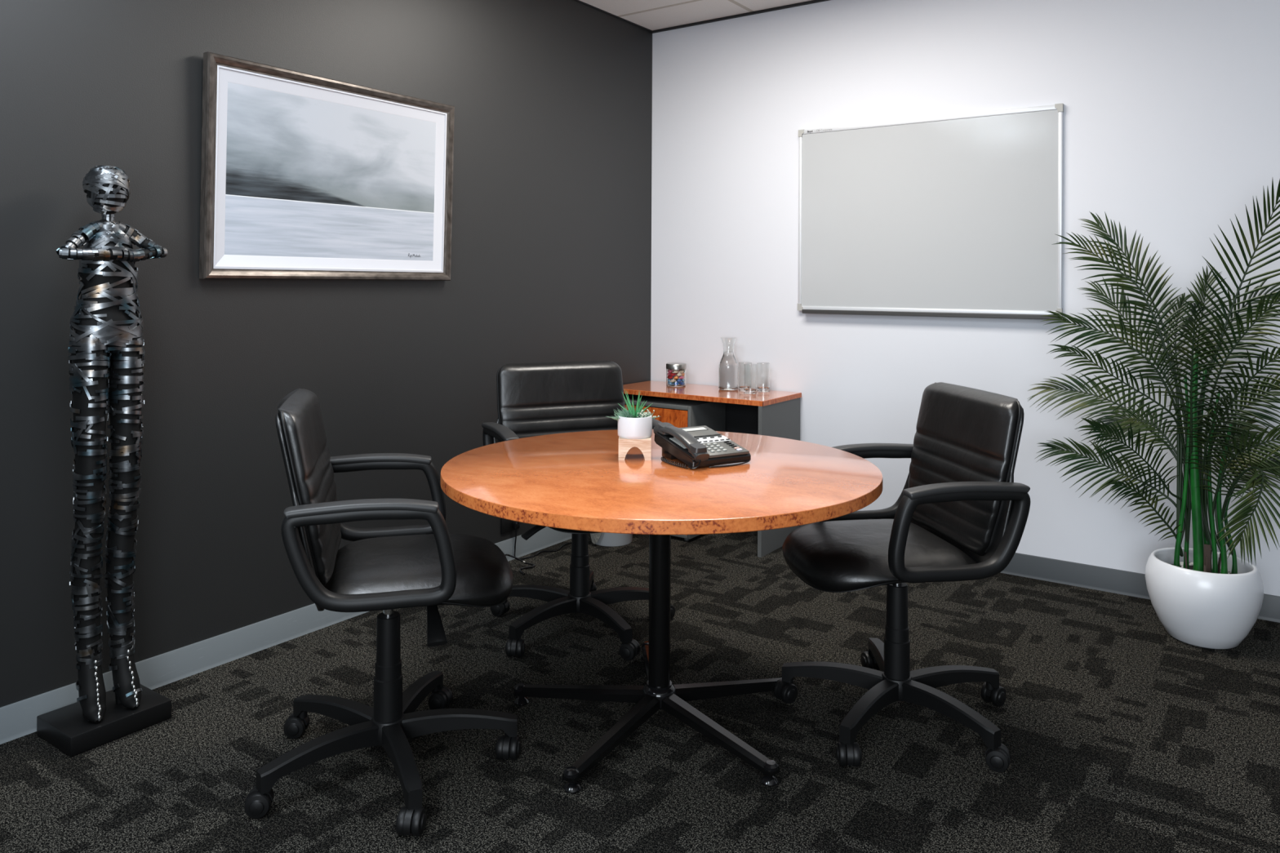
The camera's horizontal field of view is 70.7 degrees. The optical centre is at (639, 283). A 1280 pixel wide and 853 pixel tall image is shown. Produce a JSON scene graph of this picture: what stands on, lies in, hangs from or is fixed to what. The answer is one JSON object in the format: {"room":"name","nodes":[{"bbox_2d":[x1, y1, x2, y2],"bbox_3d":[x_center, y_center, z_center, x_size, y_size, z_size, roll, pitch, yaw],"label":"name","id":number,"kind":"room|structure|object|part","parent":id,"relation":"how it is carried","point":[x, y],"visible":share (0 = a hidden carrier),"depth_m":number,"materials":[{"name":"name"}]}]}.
{"room":"office","nodes":[
{"label":"office","id":0,"kind":"room"},
{"bbox_2d":[0,0,652,707],"bbox_3d":[-1.497,-0.079,2.822,0.100,2.631,5.300,0,0,35],"label":"wall","id":1,"kind":"structure","parent":0,"point":[552,100],"depth_m":3.05,"materials":[{"name":"black paint"}]},
{"bbox_2d":[0,526,571,744],"bbox_3d":[-1.458,1.189,2.790,0.010,0.095,5.300,0,0,35],"label":"baseboard","id":2,"kind":"structure","parent":1,"relation":"attached to","point":[18,719],"depth_m":2.91,"materials":[{"name":"plastic"}]},
{"bbox_2d":[199,51,454,280],"bbox_3d":[-1.078,-0.371,3.280,0.053,0.716,1.046,0,0,35],"label":"framed painting","id":3,"kind":"object","parent":1,"relation":"attached to","point":[304,176],"visible":1,"depth_m":3.20,"materials":[{"name":"brown metal"}]},
{"bbox_2d":[500,518,519,533],"bbox_3d":[-0.572,1.076,4.038,0.033,0.072,0.115,0,0,35],"label":"power socket","id":4,"kind":"object","parent":1,"relation":"attached to","point":[506,526],"visible":0.66,"depth_m":4.03,"materials":[{"name":"black plastic"}]},
{"bbox_2d":[514,528,571,559],"bbox_3d":[-0.420,1.163,4.175,0.053,0.156,0.403,0,0,44],"label":"power cable","id":5,"kind":"object","parent":4,"relation":"attached to","point":[562,546],"visible":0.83,"depth_m":4.09,"materials":[{"name":"black plastic"}]},
{"bbox_2d":[574,0,652,31],"bbox_3d":[-1.446,-1.391,2.790,0.010,0.006,5.300,0,0,35],"label":"trim","id":6,"kind":"structure","parent":1,"relation":"attached to","point":[578,1],"depth_m":4.65,"materials":[{"name":"black"}]},
{"bbox_2d":[0,531,1279,852],"bbox_3d":[0.340,1.296,1.533,4.600,0.100,5.500,0,0,35],"label":"floor","id":7,"kind":"structure","parent":0,"point":[1120,734],"depth_m":2.42,"materials":[{"name":"carpet"}]},
{"bbox_2d":[36,165,171,756],"bbox_3d":[-1.490,0.455,2.513,0.205,1.564,0.284,0,0,35],"label":"metal sculpture","id":8,"kind":"object","parent":7,"relation":"on","point":[105,322],"visible":1,"depth_m":2.47,"materials":[{"name":"black"}]},
{"bbox_3d":[-1.511,-0.123,2.446,0.043,0.113,0.151,0,0,17],"label":"arm","id":9,"kind":"part","parent":8,"relation":"part of","materials":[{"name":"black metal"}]},
{"bbox_3d":[-1.515,0.594,2.478,0.125,0.916,0.094,0,0,35],"label":"leg","id":10,"kind":"part","parent":8,"relation":"part of","materials":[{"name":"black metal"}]},
{"bbox_3d":[-1.461,0.592,2.555,0.124,0.912,0.093,0,0,35],"label":"leg","id":11,"kind":"part","parent":8,"relation":"part of","materials":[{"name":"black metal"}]},
{"bbox_3d":[-1.431,-0.128,2.560,0.139,0.100,0.043,0,0,-37],"label":"arm","id":12,"kind":"part","parent":8,"relation":"part of","materials":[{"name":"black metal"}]},
{"bbox_2d":[244,388,520,836],"bbox_3d":[-0.633,0.765,2.310,0.654,0.952,0.663,0,0,-15],"label":"office chair","id":13,"kind":"object","parent":7,"relation":"on","point":[386,570],"visible":0.99,"depth_m":2.20,"materials":[{"name":"black leather"}]},
{"bbox_3d":[-0.833,0.499,2.280,0.131,0.423,0.500,0,0,-15],"label":"backrest","id":14,"kind":"part","parent":13,"relation":"part of","materials":[{"name":"black leather"}]},
{"bbox_3d":[-0.779,1.150,2.204,0.302,0.072,0.045,0,0,-44],"label":"leg","id":15,"kind":"part","parent":13,"relation":"part of","materials":[{"name":"black plastic"}]},
{"bbox_3d":[-0.809,1.150,2.413,0.302,0.072,0.045,0,0,28],"label":"leg","id":16,"kind":"part","parent":13,"relation":"part of","materials":[{"name":"black plastic"}]},
{"bbox_3d":[-0.610,0.621,2.045,0.381,0.240,0.043,0,0,-15],"label":"arm frame","id":17,"kind":"part","parent":13,"relation":"part of","materials":[{"name":"black plastic"}]},
{"bbox_3d":[-0.752,0.620,2.595,0.381,0.240,0.043,0,0,-15],"label":"arm frame","id":18,"kind":"part","parent":13,"relation":"part of","materials":[{"name":"black plastic"}]},
{"bbox_3d":[-0.572,1.151,2.168,0.045,0.072,0.302,0,0,-26],"label":"leg","id":19,"kind":"part","parent":13,"relation":"part of","materials":[{"name":"black plastic"}]},
{"bbox_3d":[-0.574,0.748,2.348,0.475,0.108,0.492,0,0,-15],"label":"seat","id":20,"kind":"part","parent":13,"relation":"part of","materials":[{"name":"black leather"}]},
{"bbox_3d":[-0.620,1.151,2.505,0.045,0.072,0.302,0,0,10],"label":"leg","id":21,"kind":"part","parent":13,"relation":"part of","materials":[{"name":"black plastic"}]},
{"bbox_3d":[-0.503,0.821,2.218,0.052,0.065,0.210,0,0,-15],"label":"height lever","id":22,"kind":"part","parent":13,"relation":"part of","materials":[{"name":"black plastic"}]},
{"bbox_3d":[-0.473,1.152,2.354,0.302,0.072,0.045,0,0,-8],"label":"leg","id":23,"kind":"part","parent":13,"relation":"part of","materials":[{"name":"black plastic"}]},
{"bbox_2d":[504,554,535,575],"bbox_3d":[-0.532,1.214,3.922,0.132,0.057,0.153,0,0,15],"label":"power cable","id":24,"kind":"object","parent":7,"relation":"on","point":[508,555],"visible":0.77,"depth_m":3.96,"materials":[{"name":"black plastic"}]},
{"bbox_2d":[481,360,675,660],"bbox_3d":[-0.194,0.774,3.256,0.671,0.938,0.674,0,0,-24],"label":"office chair","id":25,"kind":"object","parent":7,"relation":"on","point":[534,399],"visible":0.46,"depth_m":3.35,"materials":[{"name":"black leather"}]},
{"bbox_3d":[-0.489,0.635,3.176,0.043,0.240,0.381,0,0,-24],"label":"arm frame","id":26,"kind":"part","parent":25,"relation":"part of","materials":[{"name":"black plastic"}]},
{"bbox_3d":[-0.302,0.836,3.099,0.210,0.065,0.052,0,0,-24],"label":"height lever","id":27,"kind":"part","parent":25,"relation":"part of","materials":[{"name":"black plastic"}]},
{"bbox_3d":[-0.385,1.152,3.325,0.302,0.072,0.045,0,0,21],"label":"leg","id":28,"kind":"part","parent":25,"relation":"part of","materials":[{"name":"black plastic"}]},
{"bbox_3d":[-0.331,1.152,3.122,0.045,0.072,0.302,0,0,39],"label":"leg","id":29,"kind":"part","parent":25,"relation":"part of","materials":[{"name":"black plastic"}]},
{"bbox_3d":[-0.293,0.516,3.436,0.500,0.423,0.131,0,0,-24],"label":"backrest","id":30,"kind":"part","parent":25,"relation":"part of","materials":[{"name":"black leather"}]},
{"bbox_3d":[-0.185,0.764,3.190,0.492,0.108,0.475,0,0,-24],"label":"seat","id":31,"kind":"part","parent":25,"relation":"part of","materials":[{"name":"black leather"}]},
{"bbox_3d":[-0.209,1.153,3.439,0.045,0.072,0.302,0,0,3],"label":"leg","id":32,"kind":"part","parent":25,"relation":"part of","materials":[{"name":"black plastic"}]},
{"bbox_3d":[-0.120,1.153,3.111,0.045,0.072,0.302,0,0,-33],"label":"leg","id":33,"kind":"part","parent":25,"relation":"part of","materials":[{"name":"black plastic"}]},
{"bbox_3d":[-0.045,1.154,3.307,0.302,0.072,0.045,0,0,-15],"label":"leg","id":34,"kind":"part","parent":25,"relation":"part of","materials":[{"name":"black plastic"}]},
{"bbox_2d":[595,532,632,546],"bbox_3d":[-0.134,1.089,4.351,0.221,0.308,0.221,0,0,35],"label":"waste bin","id":35,"kind":"object","parent":7,"relation":"on","point":[607,540],"visible":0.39,"depth_m":4.26,"materials":[{"name":"white plastic"}]},
{"bbox_2d":[590,533,601,543],"bbox_3d":[-0.135,1.081,4.350,0.241,0.300,0.246,0,0,35],"label":"liner","id":36,"kind":"object","parent":35,"relation":"in","point":[595,537],"visible":0.06,"depth_m":4.25,"materials":[{"name":"grey plastic"}]},
{"bbox_2d":[440,429,882,793],"bbox_3d":[0.056,0.879,2.571,1.224,0.730,1.224,0,0,35],"label":"round table","id":37,"kind":"object","parent":7,"relation":"on","point":[578,481],"visible":0.87,"depth_m":2.38,"materials":[{"name":"brown wood"}]},
{"bbox_3d":[-0.173,1.186,2.627,0.400,0.062,0.052,0,0,14],"label":"leg","id":38,"kind":"part","parent":37,"relation":"part of","materials":[{"name":"black metal"}]},
{"bbox_3d":[-0.070,1.187,2.372,0.052,0.062,0.400,0,0,32],"label":"leg","id":39,"kind":"part","parent":37,"relation":"part of","materials":[{"name":"black metal"}]},
{"bbox_2d":[618,436,651,459],"bbox_3d":[-0.015,0.484,2.674,0.095,0.060,0.095,0,0,0],"label":"plant stand","id":40,"kind":"object","parent":37,"relation":"on","point":[644,445],"visible":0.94,"depth_m":2.63,"materials":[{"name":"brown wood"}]},
{"bbox_2d":[606,391,659,439],"bbox_3d":[-0.018,0.383,2.676,0.147,0.141,0.126,0,0,35],"label":"potted succulent","id":41,"kind":"object","parent":40,"relation":"on","point":[633,424],"visible":1,"depth_m":2.64,"materials":[{"name":"white ceramic"}]},
{"bbox_2d":[617,414,652,439],"bbox_3d":[-0.015,0.423,2.674,0.102,0.062,0.102,0,0,35],"label":"pot","id":42,"kind":"object","parent":41,"relation":"attached to","point":[629,426],"depth_m":2.63,"materials":[{"name":"white ceramic"}]},
{"bbox_3d":[0.038,1.187,2.805,0.052,0.062,0.400,0,0,-4],"label":"leg","id":43,"kind":"part","parent":37,"relation":"part of","materials":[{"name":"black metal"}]},
{"bbox_2d":[653,422,751,469],"bbox_3d":[0.177,0.465,2.624,0.242,0.100,0.245,0,0,-30],"label":"desk phone","id":44,"kind":"object","parent":37,"relation":"on","point":[696,446],"visible":1,"depth_m":2.58,"materials":[{"name":"black plastic"}]},
{"bbox_2d":[669,437,686,448],"bbox_3d":[0.119,0.458,2.592,0.032,0.017,0.079,0,0,-30],"label":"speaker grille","id":45,"kind":"object","parent":44,"relation":"attached to","point":[674,442],"depth_m":2.58,"materials":[{"name":"grey plastic"}]},
{"bbox_3d":[0.107,0.497,2.545,0.038,0.033,0.161,0,0,-42],"label":"coiled cord","id":46,"kind":"part","parent":44,"relation":"part of","materials":[{"name":"black plastic"}]},
{"bbox_3d":[0.202,0.462,2.643,0.140,0.054,0.209,0,0,-30],"label":"panel","id":47,"kind":"part","parent":44,"relation":"part of","materials":[{"name":"grey plastic"}]},
{"bbox_3d":[0.206,1.188,2.391,0.052,0.062,0.400,0,0,-40],"label":"leg","id":48,"kind":"part","parent":37,"relation":"part of","materials":[{"name":"black metal"}]},
{"bbox_3d":[0.273,1.188,2.659,0.400,0.062,0.052,0,0,-22],"label":"leg","id":49,"kind":"part","parent":37,"relation":"part of","materials":[{"name":"black metal"}]},
{"bbox_2d":[624,395,725,540],"bbox_3d":[0.158,0.917,4.570,0.418,0.655,0.373,0,0,35],"label":"drawer pedestal","id":50,"kind":"object","parent":7,"relation":"on","point":[680,413],"visible":0.08,"depth_m":4.43,"materials":[{"name":"grey laminate"}]},
{"bbox_3d":[0.076,0.704,4.452,0.382,0.181,0.018,0,0,35],"label":"drawer","id":51,"kind":"part","parent":50,"relation":"part of","materials":[{"name":"brown wood"}]},
{"bbox_2d":[622,380,801,557],"bbox_3d":[0.306,0.890,4.524,0.898,0.711,0.415,0,0,35],"label":"credenza","id":52,"kind":"object","parent":7,"relation":"on","point":[773,413],"visible":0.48,"depth_m":4.36,"materials":[{"name":"brown wood"}]},
{"bbox_3d":[-0.044,0.900,4.769,0.018,0.687,0.353,0,0,35],"label":"panel","id":53,"kind":"part","parent":52,"relation":"part of","materials":[{"name":"laminate"}]},
{"bbox_2d":[666,362,686,386],"bbox_3d":[0.188,0.475,4.692,0.106,0.118,0.106,0,0,35],"label":"candy jar","id":54,"kind":"object","parent":52,"relation":"on","point":[675,371],"visible":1,"depth_m":4.65,"materials":[{"name":"clear glass"}]},
{"bbox_3d":[0.188,0.430,4.692,0.106,0.028,0.106,0,0,35],"label":"lid","id":55,"kind":"part","parent":54,"relation":"part of","materials":[{"name":"silver metal"}]},
{"bbox_2d":[718,337,737,391],"bbox_3d":[0.446,0.404,4.545,0.099,0.262,0.099,0,0,35],"label":"carafe","id":56,"kind":"object","parent":52,"relation":"on","point":[728,365],"visible":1,"depth_m":4.51,"materials":[{"name":"clear glass"}]},
{"bbox_3d":[0.407,0.776,4.660,0.843,0.430,0.016,0,0,35],"label":"panel","id":57,"kind":"part","parent":52,"relation":"part of","materials":[{"name":"black"}]},
{"bbox_2d":[738,362,751,391],"bbox_3d":[0.524,0.465,4.492,0.063,0.141,0.063,0,0,35],"label":"drinking glass","id":58,"kind":"object","parent":52,"relation":"on","point":[740,364],"visible":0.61,"depth_m":4.47,"materials":[{"name":"clear glass"}]},
{"bbox_2d":[743,364,756,394],"bbox_3d":[0.536,0.465,4.388,0.063,0.141,0.063,0,0,35],"label":"drinking glass","id":59,"kind":"object","parent":52,"relation":"on","point":[749,370],"visible":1,"depth_m":4.36,"materials":[{"name":"clear glass"}]},
{"bbox_2d":[756,362,769,392],"bbox_3d":[0.611,0.466,4.467,0.063,0.141,0.063,0,0,35],"label":"drinking glass","id":60,"kind":"object","parent":52,"relation":"on","point":[763,368],"visible":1,"depth_m":4.44,"materials":[{"name":"clear glass"}]},
{"bbox_3d":[0.661,0.904,4.271,0.018,0.687,0.409,0,0,35],"label":"panel","id":61,"kind":"part","parent":52,"relation":"part of","materials":[{"name":"grey laminate"}]},
{"bbox_2d":[773,382,1030,772],"bbox_3d":[0.759,0.779,2.603,0.684,0.938,0.692,0,0,-10],"label":"office chair","id":62,"kind":"object","parent":7,"relation":"on","point":[960,513],"visible":0.97,"depth_m":2.49,"materials":[{"name":"black leather"}]},
{"bbox_3d":[0.570,1.157,2.655,0.302,0.072,0.045,0,0,21],"label":"leg","id":63,"kind":"part","parent":62,"relation":"part of","materials":[{"name":"black plastic"}]},
{"bbox_3d":[0.727,0.641,2.876,0.381,0.240,0.043,0,0,-10],"label":"arm frame","id":64,"kind":"part","parent":62,"relation":"part of","materials":[{"name":"black plastic"}]},
{"bbox_3d":[0.625,1.157,2.451,0.045,0.072,0.302,0,0,39],"label":"leg","id":65,"kind":"part","parent":62,"relation":"part of","materials":[{"name":"black plastic"}]},
{"bbox_3d":[0.747,1.158,2.769,0.045,0.072,0.302,0,0,3],"label":"leg","id":66,"kind":"part","parent":62,"relation":"part of","materials":[{"name":"black plastic"}]},
{"bbox_3d":[0.663,0.768,2.578,0.475,0.108,0.492,0,0,-10],"label":"seat","id":67,"kind":"part","parent":62,"relation":"part of","materials":[{"name":"black leather"}]},
{"bbox_3d":[0.835,1.158,2.441,0.045,0.072,0.302,0,0,-33],"label":"leg","id":68,"kind":"part","parent":62,"relation":"part of","materials":[{"name":"black plastic"}]},
{"bbox_3d":[0.910,1.159,2.637,0.302,0.072,0.045,0,0,-15],"label":"leg","id":69,"kind":"part","parent":62,"relation":"part of","materials":[{"name":"black plastic"}]},
{"bbox_3d":[0.821,0.642,2.316,0.381,0.240,0.043,0,0,-10],"label":"arm frame","id":70,"kind":"part","parent":62,"relation":"part of","materials":[{"name":"black plastic"}]},
{"bbox_3d":[0.930,0.522,2.622,0.131,0.423,0.500,0,0,-10],"label":"backrest","id":71,"kind":"part","parent":62,"relation":"part of","materials":[{"name":"black leather"}]},
{"bbox_2d":[1026,178,1279,649],"bbox_3d":[1.867,0.447,3.227,0.961,1.613,0.571,0,0,35],"label":"potted palm","id":72,"kind":"object","parent":7,"relation":"on","point":[1204,597],"visible":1,"depth_m":3.17,"materials":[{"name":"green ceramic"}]},
{"bbox_2d":[1145,547,1263,649],"bbox_3d":[1.988,1.117,3.188,0.356,0.275,0.356,0,0,35],"label":"pot","id":73,"kind":"object","parent":72,"relation":"attached to","point":[1213,602],"depth_m":3.07,"materials":[{"name":"white ceramic"}]},
{"bbox_2d":[579,0,811,30],"bbox_3d":[0.354,-1.435,1.533,4.600,0.100,5.500,0,0,35],"label":"ceiling","id":74,"kind":"structure","parent":0,"point":[652,15],"depth_m":4.55,"materials":[{"name":"tile"}]},
{"bbox_2d":[650,0,1279,596],"bbox_3d":[1.894,-0.062,3.746,4.600,2.631,0.100,0,0,35],"label":"wall","id":75,"kind":"structure","parent":0,"point":[1171,112],"depth_m":3.94,"materials":[{"name":"white paint"}]},
{"bbox_2d":[650,0,829,33],"bbox_3d":[1.867,-1.372,3.698,4.400,0.011,0.016,0,0,35],"label":"trim","id":76,"kind":"structure","parent":75,"relation":"attached to","point":[806,2],"depth_m":4.64,"materials":[{"name":"black"}]},
{"bbox_2d":[797,102,1063,319],"bbox_3d":[1.267,-0.302,4.097,1.196,0.900,0.042,0,0,35],"label":"whiteboard","id":77,"kind":"object","parent":75,"relation":"attached to","point":[960,215],"visible":0.98,"depth_m":4.06,"materials":[{"name":"grey ceramic"}]},
{"bbox_3d":[0.791,-0.310,4.443,0.016,0.845,0.021,0,0,35],"label":"frame rail","id":78,"kind":"part","parent":77,"relation":"part of","materials":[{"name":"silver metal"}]},
{"bbox_3d":[1.271,0.124,4.106,1.153,0.021,0.021,0,0,35],"label":"frame rail","id":79,"kind":"part","parent":77,"relation":"part of","materials":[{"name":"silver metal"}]},
{"bbox_3d":[1.276,-0.740,4.106,1.153,0.021,0.021,0,0,35],"label":"frame rail","id":80,"kind":"part","parent":77,"relation":"part of","materials":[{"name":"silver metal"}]},
{"bbox_2d":[801,309,1059,319],"bbox_3d":[1.275,0.139,4.090,1.153,0.019,0.042,0,0,35],"label":"tray","id":81,"kind":"object","parent":77,"relation":"on","point":[993,313],"depth_m":4.00,"materials":[{"name":"grey metal"}]},
{"bbox_3d":[1.756,-0.306,3.769,0.016,0.845,0.021,0,0,35],"label":"frame rail","id":82,"kind":"part","parent":77,"relation":"part of","materials":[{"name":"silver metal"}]},
{"bbox_2d":[800,521,1279,622],"bbox_3d":[1.856,1.206,3.700,4.400,0.095,0.010,0,0,35],"label":"baseboard","id":83,"kind":"structure","parent":75,"relation":"attached to","point":[1069,573],"depth_m":3.71,"materials":[{"name":"grey plastic"}]}
]}

